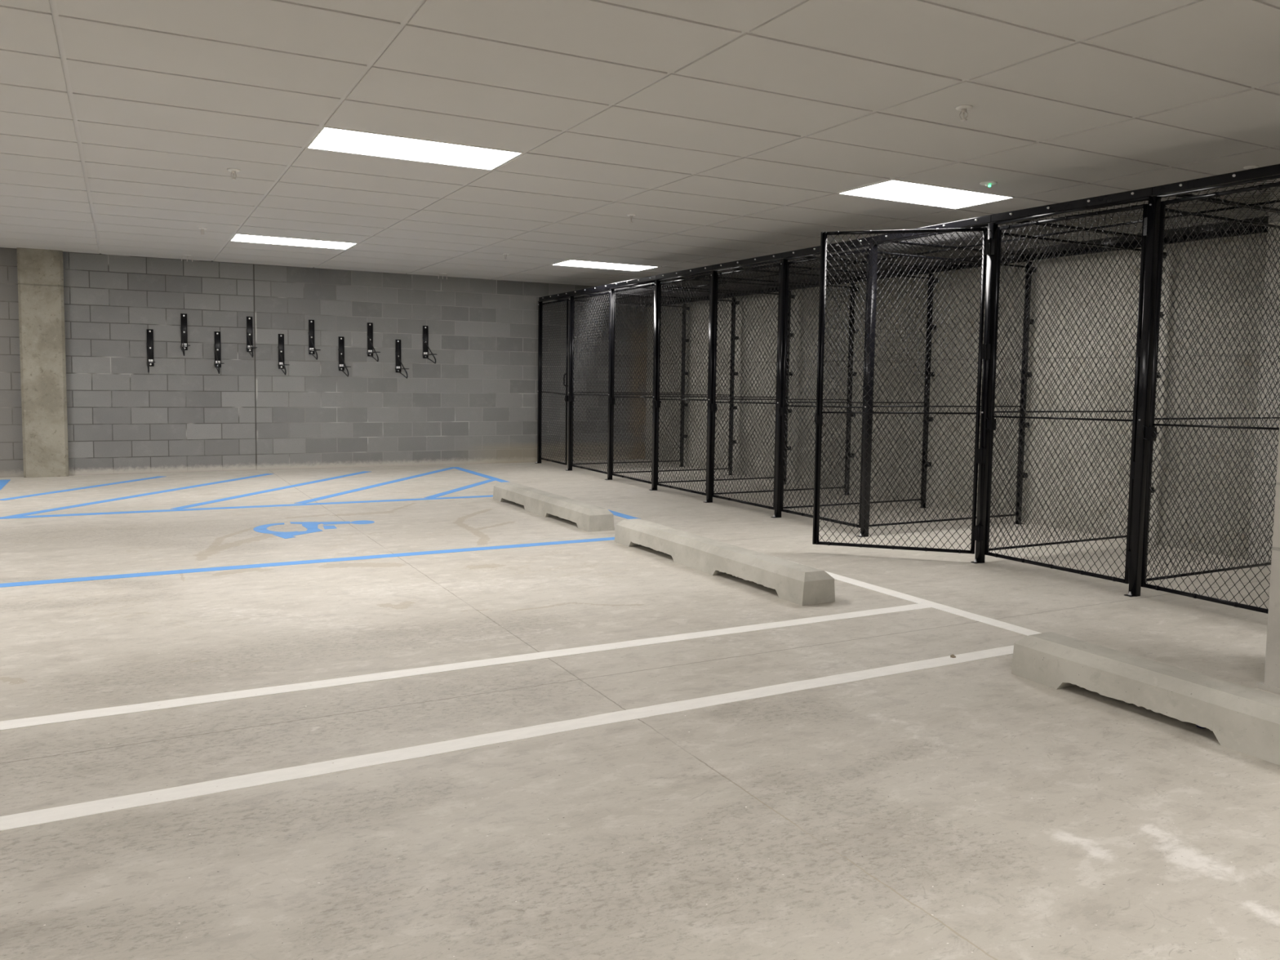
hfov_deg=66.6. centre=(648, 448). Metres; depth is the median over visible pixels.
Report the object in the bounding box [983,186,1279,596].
cage
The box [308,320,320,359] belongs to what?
hook
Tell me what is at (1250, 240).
wall
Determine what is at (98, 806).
parking line
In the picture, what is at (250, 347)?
hook
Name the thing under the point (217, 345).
hook
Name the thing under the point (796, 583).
wheel stop
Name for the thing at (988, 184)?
sensor
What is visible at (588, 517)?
wheel stop
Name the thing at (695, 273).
cage
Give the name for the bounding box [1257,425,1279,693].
concrete pillar
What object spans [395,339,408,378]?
hook
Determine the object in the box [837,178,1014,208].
recessed light
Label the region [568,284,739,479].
cage
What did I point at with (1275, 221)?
concrete pillar
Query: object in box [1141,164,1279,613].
cage
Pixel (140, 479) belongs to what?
hatch line
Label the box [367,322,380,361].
hook
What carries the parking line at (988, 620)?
on the floor
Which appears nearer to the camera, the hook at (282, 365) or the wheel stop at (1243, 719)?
the wheel stop at (1243, 719)
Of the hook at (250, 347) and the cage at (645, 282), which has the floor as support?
the cage at (645, 282)
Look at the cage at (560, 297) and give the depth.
13.66 m
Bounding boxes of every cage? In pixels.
[535,291,689,471]
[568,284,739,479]
[608,275,795,490]
[653,265,859,502]
[709,252,937,517]
[778,236,1035,537]
[812,214,1167,563]
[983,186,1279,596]
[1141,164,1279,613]
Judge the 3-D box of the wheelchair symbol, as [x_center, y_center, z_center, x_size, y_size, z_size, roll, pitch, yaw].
[-2.834,0.639,8.019,0.680,0.002,1.042,3,5,26]
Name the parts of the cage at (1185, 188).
rail, roof panel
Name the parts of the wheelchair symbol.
leg, arm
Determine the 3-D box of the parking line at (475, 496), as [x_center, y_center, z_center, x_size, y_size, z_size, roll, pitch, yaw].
[-5.381,0.583,8.271,8.750,0.002,0.131,-1,5,-28]
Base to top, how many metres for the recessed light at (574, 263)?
0.009 m
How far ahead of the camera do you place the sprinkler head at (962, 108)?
4.91 m
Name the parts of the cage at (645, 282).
rail, post, roof panel, rail, divider panel, post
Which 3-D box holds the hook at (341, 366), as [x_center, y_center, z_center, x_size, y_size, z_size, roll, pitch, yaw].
[-3.965,-1.209,12.758,0.088,0.531,0.639,-1,5,-28]
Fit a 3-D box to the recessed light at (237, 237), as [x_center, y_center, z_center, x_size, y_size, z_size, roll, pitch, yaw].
[-3.760,-2.191,10.319,1.195,0.009,0.586,-1,5,-28]
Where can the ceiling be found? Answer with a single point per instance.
(170, 96)
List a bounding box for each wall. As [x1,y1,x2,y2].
[0,247,647,477]
[645,192,1270,559]
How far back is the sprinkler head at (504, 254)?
11.00 m
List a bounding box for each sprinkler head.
[197,227,207,235]
[226,168,239,179]
[502,253,509,259]
[626,213,635,222]
[955,104,973,120]
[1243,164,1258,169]
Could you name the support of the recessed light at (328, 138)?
in the ceiling
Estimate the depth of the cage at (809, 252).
8.27 m
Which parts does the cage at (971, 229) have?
rail, post, roof panel, rail, divider panel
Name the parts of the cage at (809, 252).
rail, post, roof panel, rail, divider panel, post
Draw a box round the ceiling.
[0,0,1279,288]
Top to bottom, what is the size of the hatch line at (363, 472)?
0.002 m
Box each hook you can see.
[146,328,155,373]
[180,313,190,355]
[213,331,224,373]
[246,316,257,357]
[278,333,289,374]
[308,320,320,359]
[337,336,351,377]
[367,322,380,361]
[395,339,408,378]
[422,325,436,364]
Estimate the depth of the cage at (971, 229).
6.98 m
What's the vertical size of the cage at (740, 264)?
2.455 m
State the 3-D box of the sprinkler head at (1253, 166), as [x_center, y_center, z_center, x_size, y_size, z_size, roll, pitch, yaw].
[3.796,-1.746,6.147,0.084,0.065,0.084,-2,5,-30]
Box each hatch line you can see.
[0,473,274,517]
[0,475,163,500]
[172,471,369,509]
[294,467,454,503]
[423,479,495,497]
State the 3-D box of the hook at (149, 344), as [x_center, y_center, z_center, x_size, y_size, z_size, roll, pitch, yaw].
[-5.968,-1.177,11.679,0.088,0.531,0.639,-1,5,-28]
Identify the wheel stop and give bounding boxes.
[493,481,614,532]
[614,518,835,605]
[1011,631,1279,765]
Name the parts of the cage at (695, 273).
rail, post, roof panel, rail, divider panel, post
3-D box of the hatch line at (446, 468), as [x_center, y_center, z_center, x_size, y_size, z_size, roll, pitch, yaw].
[-3.039,0.394,11.420,0.109,0.002,4.017,2,4,10]
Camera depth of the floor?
3.36 m
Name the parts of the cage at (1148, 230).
rail, post, roof panel, divider panel, rail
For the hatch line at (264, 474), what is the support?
on the floor
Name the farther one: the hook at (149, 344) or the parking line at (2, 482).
the hook at (149, 344)
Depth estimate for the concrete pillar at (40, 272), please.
11.34 m
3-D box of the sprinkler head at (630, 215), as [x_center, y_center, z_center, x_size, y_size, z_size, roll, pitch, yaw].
[-0.151,-1.958,8.291,0.084,0.065,0.084,2,4,9]
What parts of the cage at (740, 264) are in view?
rail, post, roof panel, rail, divider panel, post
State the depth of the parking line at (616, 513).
11.91 m
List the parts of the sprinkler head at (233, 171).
frame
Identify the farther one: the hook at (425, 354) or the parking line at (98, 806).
the hook at (425, 354)
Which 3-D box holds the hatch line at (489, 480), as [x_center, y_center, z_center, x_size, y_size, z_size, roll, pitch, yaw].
[-2.083,0.442,10.956,0.108,0.002,1.911,2,4,11]
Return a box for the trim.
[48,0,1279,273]
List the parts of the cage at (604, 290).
rail, post, roof panel, rail, divider panel, post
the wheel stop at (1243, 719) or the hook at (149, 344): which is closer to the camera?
the wheel stop at (1243, 719)
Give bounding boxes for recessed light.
[230,233,357,249]
[306,125,523,170]
[551,259,658,271]
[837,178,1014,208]
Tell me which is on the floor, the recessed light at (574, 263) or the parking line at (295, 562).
the parking line at (295, 562)
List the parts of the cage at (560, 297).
post, rail, post, roof panel, rail, divider panel, post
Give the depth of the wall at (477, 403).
12.79 m
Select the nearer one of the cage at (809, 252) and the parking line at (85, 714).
the parking line at (85, 714)
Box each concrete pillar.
[16,247,68,477]
[1248,187,1279,568]
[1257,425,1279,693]
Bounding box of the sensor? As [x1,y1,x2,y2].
[979,181,997,186]
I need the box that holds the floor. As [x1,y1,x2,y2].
[0,458,1279,959]
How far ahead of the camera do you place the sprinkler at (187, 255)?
11.61 m
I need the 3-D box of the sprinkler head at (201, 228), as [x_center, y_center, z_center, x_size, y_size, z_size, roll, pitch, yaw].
[-4.317,-2.102,9.425,0.084,0.065,0.084,2,4,18]
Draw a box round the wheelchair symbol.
[253,520,374,538]
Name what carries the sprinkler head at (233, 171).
attached to the ceiling
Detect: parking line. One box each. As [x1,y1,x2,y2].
[0,479,10,489]
[0,495,493,519]
[0,537,614,587]
[0,603,930,730]
[0,644,1013,831]
[450,466,640,519]
[773,555,1041,635]
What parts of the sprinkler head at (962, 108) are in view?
frame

